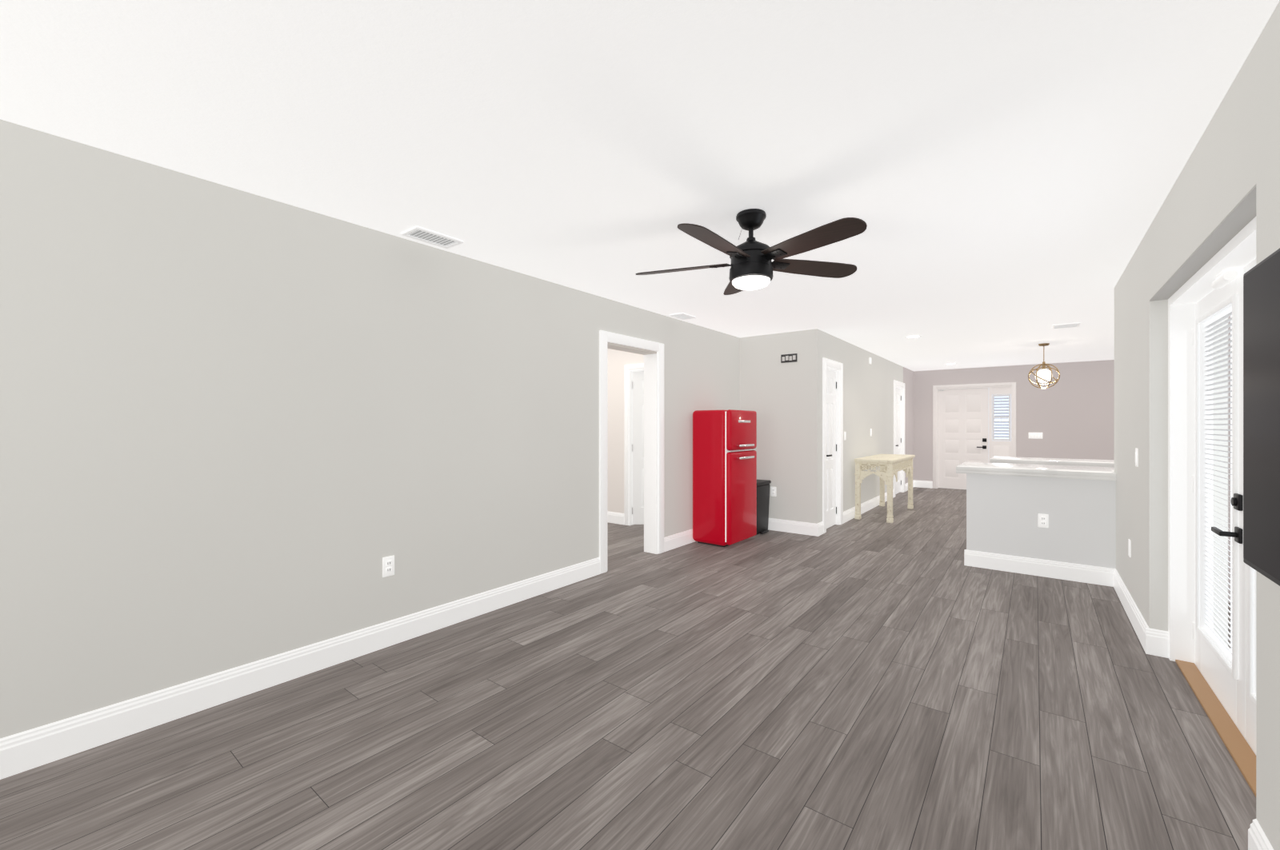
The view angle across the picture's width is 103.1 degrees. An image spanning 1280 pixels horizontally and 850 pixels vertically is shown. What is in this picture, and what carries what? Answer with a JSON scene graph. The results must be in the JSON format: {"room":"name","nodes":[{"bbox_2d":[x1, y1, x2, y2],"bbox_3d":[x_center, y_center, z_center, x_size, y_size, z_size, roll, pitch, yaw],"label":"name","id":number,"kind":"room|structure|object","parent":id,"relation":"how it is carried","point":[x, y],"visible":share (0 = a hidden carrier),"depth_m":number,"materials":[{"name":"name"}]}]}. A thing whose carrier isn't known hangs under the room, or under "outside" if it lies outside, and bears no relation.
{"room":"living room","nodes":[
{"label":"living room","id":0,"kind":"room"},
{"bbox_2d":[0,119,739,739],"bbox_3d":[-1.000,0.087,3.755,0.140,2.440,7.300,0,0,38],"label":"wall","id":1,"kind":"structure","parent":0,"point":[223,409],"depth_m":2.50,"materials":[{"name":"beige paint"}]},
{"bbox_2d":[382,556,394,577],"bbox_3d":[-1.487,0.837,3.007,0.009,0.116,0.070,0,0,38],"label":"outlet","id":2,"kind":"object","parent":1,"relation":"attached to","point":[388,562],"visible":1,"depth_m":3.00,"materials":[{"name":"white plastic"}]},
{"bbox_2d":[607,348,643,513],"bbox_3d":[-0.843,0.087,6.123,2.800,2.440,4.230,0,0,38],"label":"wall","id":3,"kind":"structure","parent":0,"point":[617,360],"depth_m":6.75,"materials":[{"name":"paint"}]},
{"bbox_2d":[0,480,1273,849],"bbox_3d":[2.412,1.234,5.602,14.685,0.145,7.692,0,0,-37],"label":"baseboard","id":4,"kind":"structure","parent":3,"relation":"attached to","point":[22,752],"depth_m":2.75,"materials":[{"name":"white wood"}]},
{"bbox_2d":[632,371,643,524],"bbox_3d":[0.275,0.299,6.656,0.762,2.000,0.046,0,0,-1],"label":"room door","id":5,"kind":"structure","parent":3,"relation":"in","point":[638,383],"depth_m":6.64,"materials":[{"name":"white wood"}]},
{"bbox_2d":[599,216,1255,663],"bbox_3d":[3.056,0.237,6.771,4.980,2.140,9.839,0,0,38],"label":"trim","id":6,"kind":"structure","parent":3,"relation":"attached to","point":[1240,251],"depth_m":4.46,"materials":[{"name":"white wood"}]},
{"bbox_2d":[0,487,1255,849],"bbox_3d":[2.594,1.357,4.760,10.100,0.100,13.900,0,0,38],"label":"floor","id":7,"kind":"structure","parent":0,"point":[857,685],"depth_m":2.15,"materials":[{"name":"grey wood"}]},
{"bbox_2d":[692,409,756,547],"bbox_3d":[0.972,0.572,5.698,0.549,1.470,0.637,0,0,38],"label":"fridge","id":8,"kind":"object","parent":7,"relation":"on","point":[725,442],"visible":1,"depth_m":5.47,"materials":[{"name":"red metal"}]},
{"bbox_2d":[756,480,771,535],"bbox_3d":[1.398,0.992,6.178,0.280,0.620,0.410,0,0,38],"label":"trash bin","id":9,"kind":"object","parent":7,"relation":"on","point":[763,486],"visible":0.54,"depth_m":6.11,"materials":[{"name":"black plastic"}]},
{"bbox_2d":[854,454,915,523],"bbox_3d":[3.633,0.887,7.487,0.500,0.840,1.530,0,0,38],"label":"console table","id":10,"kind":"object","parent":7,"relation":"on","point":[886,462],"visible":1,"depth_m":7.04,"materials":[{"name":"beige wood"}]},
{"bbox_2d":[956,462,1116,481],"bbox_3d":[4.014,0.846,4.349,2.155,0.922,0.745,0,0,38],"label":"countertop","id":11,"kind":"structure","parent":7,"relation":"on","point":[1084,473],"depth_m":4.45,"materials":[{"name":"stone"}]},
{"bbox_2d":[989,456,1114,467],"bbox_3d":[5.330,0.846,5.084,2.980,0.922,0.630,0,0,38],"label":"countertop","id":12,"kind":"structure","parent":7,"relation":"on","point":[1006,460],"depth_m":5.51,"materials":[{"name":"stone"}]},
{"bbox_2d":[0,0,1279,371],"bbox_3d":[2.594,-1.183,4.760,10.100,0.100,13.900,0,0,38],"label":"ceiling","id":13,"kind":"structure","parent":0,"point":[1005,164],"depth_m":1.92,"materials":[{"name":"paint"}]},
{"bbox_2d":[400,226,463,248],"bbox_3d":[-1.248,-1.126,3.062,0.180,0.011,0.300,0,0,38],"label":"ceiling vent","id":14,"kind":"object","parent":13,"relation":"in","point":[419,234],"visible":1,"depth_m":3.05,"materials":[{"name":"white metal"}]},
{"bbox_2d":[669,312,695,319],"bbox_3d":[0.443,-1.126,5.268,0.160,0.011,0.260,0,0,38],"label":"ceiling vent","id":15,"kind":"object","parent":13,"relation":"in","point":[682,316],"visible":1,"depth_m":5.25,"materials":[{"name":"white metal"}]},
{"bbox_2d":[635,208,867,295],"bbox_3d":[0.562,-0.933,2.685,1.257,0.396,1.202,0,0,38],"label":"ceiling fan","id":16,"kind":"object","parent":13,"relation":"hanging from","point":[752,268],"depth_m":2.63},
{"bbox_2d":[905,335,920,337],"bbox_3d":[3.485,-1.127,6.474,0.170,0.010,0.170,0,0,38],"label":"recessed light","id":17,"kind":"object","parent":13,"relation":"in","point":[911,336],"visible":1,"depth_m":6.44,"materials":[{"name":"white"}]},
{"bbox_2d":[1028,343,1059,388],"bbox_3d":[5.626,-0.820,7.077,0.349,0.622,0.320,0,0,38],"label":"pendant light","id":18,"kind":"object","parent":13,"relation":"hanging from","point":[1042,376],"visible":1,"depth_m":7.03,"materials":[{"name":"brown metal"}]},
{"bbox_2d":[1052,322,1080,329],"bbox_3d":[4.841,-1.126,5.774,0.240,0.011,0.260,0,0,38],"label":"ceiling vent","id":19,"kind":"object","parent":13,"relation":"in","point":[1070,325],"visible":1,"depth_m":5.75,"materials":[{"name":"white metal"}]},
{"bbox_2d":[740,328,820,523],"bbox_3d":[1.673,0.087,6.377,1.140,2.440,0.120,0,0,38],"label":"wall","id":20,"kind":"structure","parent":0,"point":[785,398],"depth_m":6.20,"materials":[{"name":"beige paint"}]},
{"bbox_2d":[771,487,775,496],"bbox_3d":[1.657,0.827,6.307,0.070,0.116,0.009,0,0,38],"label":"alcove outlet","id":21,"kind":"object","parent":20,"relation":"attached to","point":[773,489],"visible":1,"depth_m":6.30,"materials":[{"name":"white plastic"}]},
{"bbox_2d":[780,353,796,363],"bbox_3d":[1.813,-0.813,6.182,0.200,0.100,0.014,0,0,38],"label":"wall sign","id":22,"kind":"object","parent":20,"relation":"attached to","point":[792,358],"visible":1,"depth_m":6.17,"materials":[{"name":"grey"}]},
{"bbox_2d":[820,330,913,522],"bbox_3d":[3.917,0.087,8.431,0.120,2.440,5.880,0,0,38],"label":"wall","id":23,"kind":"structure","parent":0,"point":[868,389],"depth_m":7.70,"materials":[{"name":"beige paint"}]},
{"bbox_2d":[826,369,836,528],"bbox_3d":[2.418,0.299,6.443,0.098,2.000,0.554,0,0,38],"label":"closet door","id":24,"kind":"structure","parent":23,"relation":"in","point":[831,384],"depth_m":6.52,"materials":[{"name":"white wood"}]},
{"bbox_2d":[844,432,846,440],"bbox_3d":[2.765,0.147,6.844,0.009,0.116,0.070,0,0,38],"label":"switch","id":25,"kind":"object","parent":23,"relation":"attached to","point":[845,433],"visible":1,"depth_m":6.83,"materials":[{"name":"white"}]},
{"bbox_2d":[868,357,871,364],"bbox_3d":[3.568,-0.993,7.867,0.020,0.100,0.080,0,0,38],"label":"detector","id":26,"kind":"object","parent":23,"relation":"attached to","point":[870,358],"visible":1,"depth_m":7.84,"materials":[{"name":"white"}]},
{"bbox_2d":[896,388,901,494],"bbox_3d":[4.858,0.299,9.580,0.098,2.000,0.724,0,0,38],"label":"closet door","id":27,"kind":"structure","parent":23,"relation":"in","point":[898,398],"depth_m":9.72,"materials":[{"name":"white wood"}]},
{"bbox_2d":[913,360,1114,481],"bbox_3d":[8.173,0.087,8.934,6.220,2.440,0.140,0,0,38],"label":"wall","id":28,"kind":"structure","parent":0,"point":[1074,417],"depth_m":9.33,"materials":[{"name":"paint"}]},
{"bbox_2d":[937,388,988,489],"bbox_3d":[6.484,0.284,10.211,0.860,2.025,0.107,0,0,38],"label":"front door","id":29,"kind":"structure","parent":28,"relation":"in","point":[963,414],"depth_m":10.24,"materials":[{"name":"white wood"}]},
{"bbox_2d":[992,394,1010,440],"bbox_3d":[6.994,-0.143,9.828,0.290,0.894,0.051,0,0,38],"label":"shutter","id":30,"kind":"object","parent":28,"relation":"attached to","point":[994,398],"visible":1,"depth_m":9.82,"materials":[{"name":"white"}]},
{"bbox_2d":[1028,432,1042,439],"bbox_3d":[7.370,0.201,9.464,0.188,0.107,0.009,0,0,38],"label":"light switch","id":31,"kind":"object","parent":28,"relation":"attached to","point":[1031,435],"visible":1,"depth_m":9.46,"materials":[{"name":"white plastic"}]},
{"bbox_2d":[966,473,1115,568],"bbox_3d":[3.478,0.868,4.465,1.018,0.878,0.120,0,0,38],"label":"wall","id":32,"kind":"structure","parent":0,"point":[1002,512],"depth_m":4.38,"materials":[{"name":"paint"}]},
{"bbox_2d":[1038,513,1048,527],"bbox_3d":[3.479,0.827,4.382,0.070,0.116,0.009,0,0,38],"label":"wall outlet","id":33,"kind":"object","parent":32,"relation":"attached to","point":[1043,519],"visible":1,"depth_m":4.38,"materials":[{"name":"white plastic"}]},
{"bbox_2d":[1114,0,1279,849],"bbox_3d":[1.882,0.087,1.336,0.300,2.440,7.020,0,0,38],"label":"wall","id":34,"kind":"structure","parent":0,"point":[1230,178],"depth_m":2.44,"materials":[{"name":"beige paint"}]},
{"bbox_2d":[1128,539,1131,557],"bbox_3d":[3.364,0.847,3.490,0.006,0.116,0.070,0,0,38],"label":"outlet","id":35,"kind":"object","parent":34,"relation":"attached to","point":[1129,540],"visible":1,"depth_m":3.48,"materials":[{"name":"white plastic"}]},
{"bbox_2d":[1135,448,1138,467],"bbox_3d":[3.172,0.207,3.247,0.009,0.116,0.070,0,0,38],"label":"light switch","id":36,"kind":"object","parent":34,"relation":"attached to","point":[1136,450],"visible":1,"depth_m":3.22,"materials":[{"name":"white plastic"}]},
{"bbox_2d":[1175,660,1255,796],"bbox_3d":[2.469,1.300,2.121,0.073,0.014,1.676,0,0,38],"label":"sill","id":37,"kind":"structure","parent":34,"relation":"attached to","point":[1245,758],"depth_m":2.19,"materials":[{"name":"brown wood"}]},
{"bbox_2d":[1192,258,1255,755],"bbox_3d":[2.495,0.322,2.105,0.107,1.958,1.683,0,0,38],"label":"french door","id":38,"kind":"structure","parent":34,"relation":"in","point":[1230,674],"depth_m":2.36,"materials":[{"name":"white"}]},
{"bbox_2d":[1211,269,1238,289],"bbox_3d":[2.546,-0.636,2.213,0.044,0.050,0.180,0,0,38],"label":"sensor","id":39,"kind":"object","parent":38,"relation":"attached to","point":[1224,278],"visible":1,"depth_m":2.17,"materials":[{"name":"white plastic"}]},
{"bbox_2d":[1243,248,1279,586],"bbox_3d":[1.165,-0.018,0.725,0.078,0.770,1.535,0,0,38],"label":"wall-mounted tv","id":40,"kind":"object","parent":34,"relation":"attached to","point":[1262,282],"visible":1,"depth_m":1.23,"materials":[{"name":"black plastic"}]},
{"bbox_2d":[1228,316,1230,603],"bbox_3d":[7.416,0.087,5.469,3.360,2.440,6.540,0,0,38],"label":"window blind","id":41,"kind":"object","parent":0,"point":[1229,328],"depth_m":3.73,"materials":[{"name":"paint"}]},
{"label":"outside","id":42,"kind":"structure","parent":0,"visible":0},
{"bbox_2d":[994,315,1231,650],"bbox_3d":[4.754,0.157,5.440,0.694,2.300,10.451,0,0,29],"label":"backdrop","id":43,"kind":"structure","parent":42,"point":[995,420],"depth_m":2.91,"materials":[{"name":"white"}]}
]}

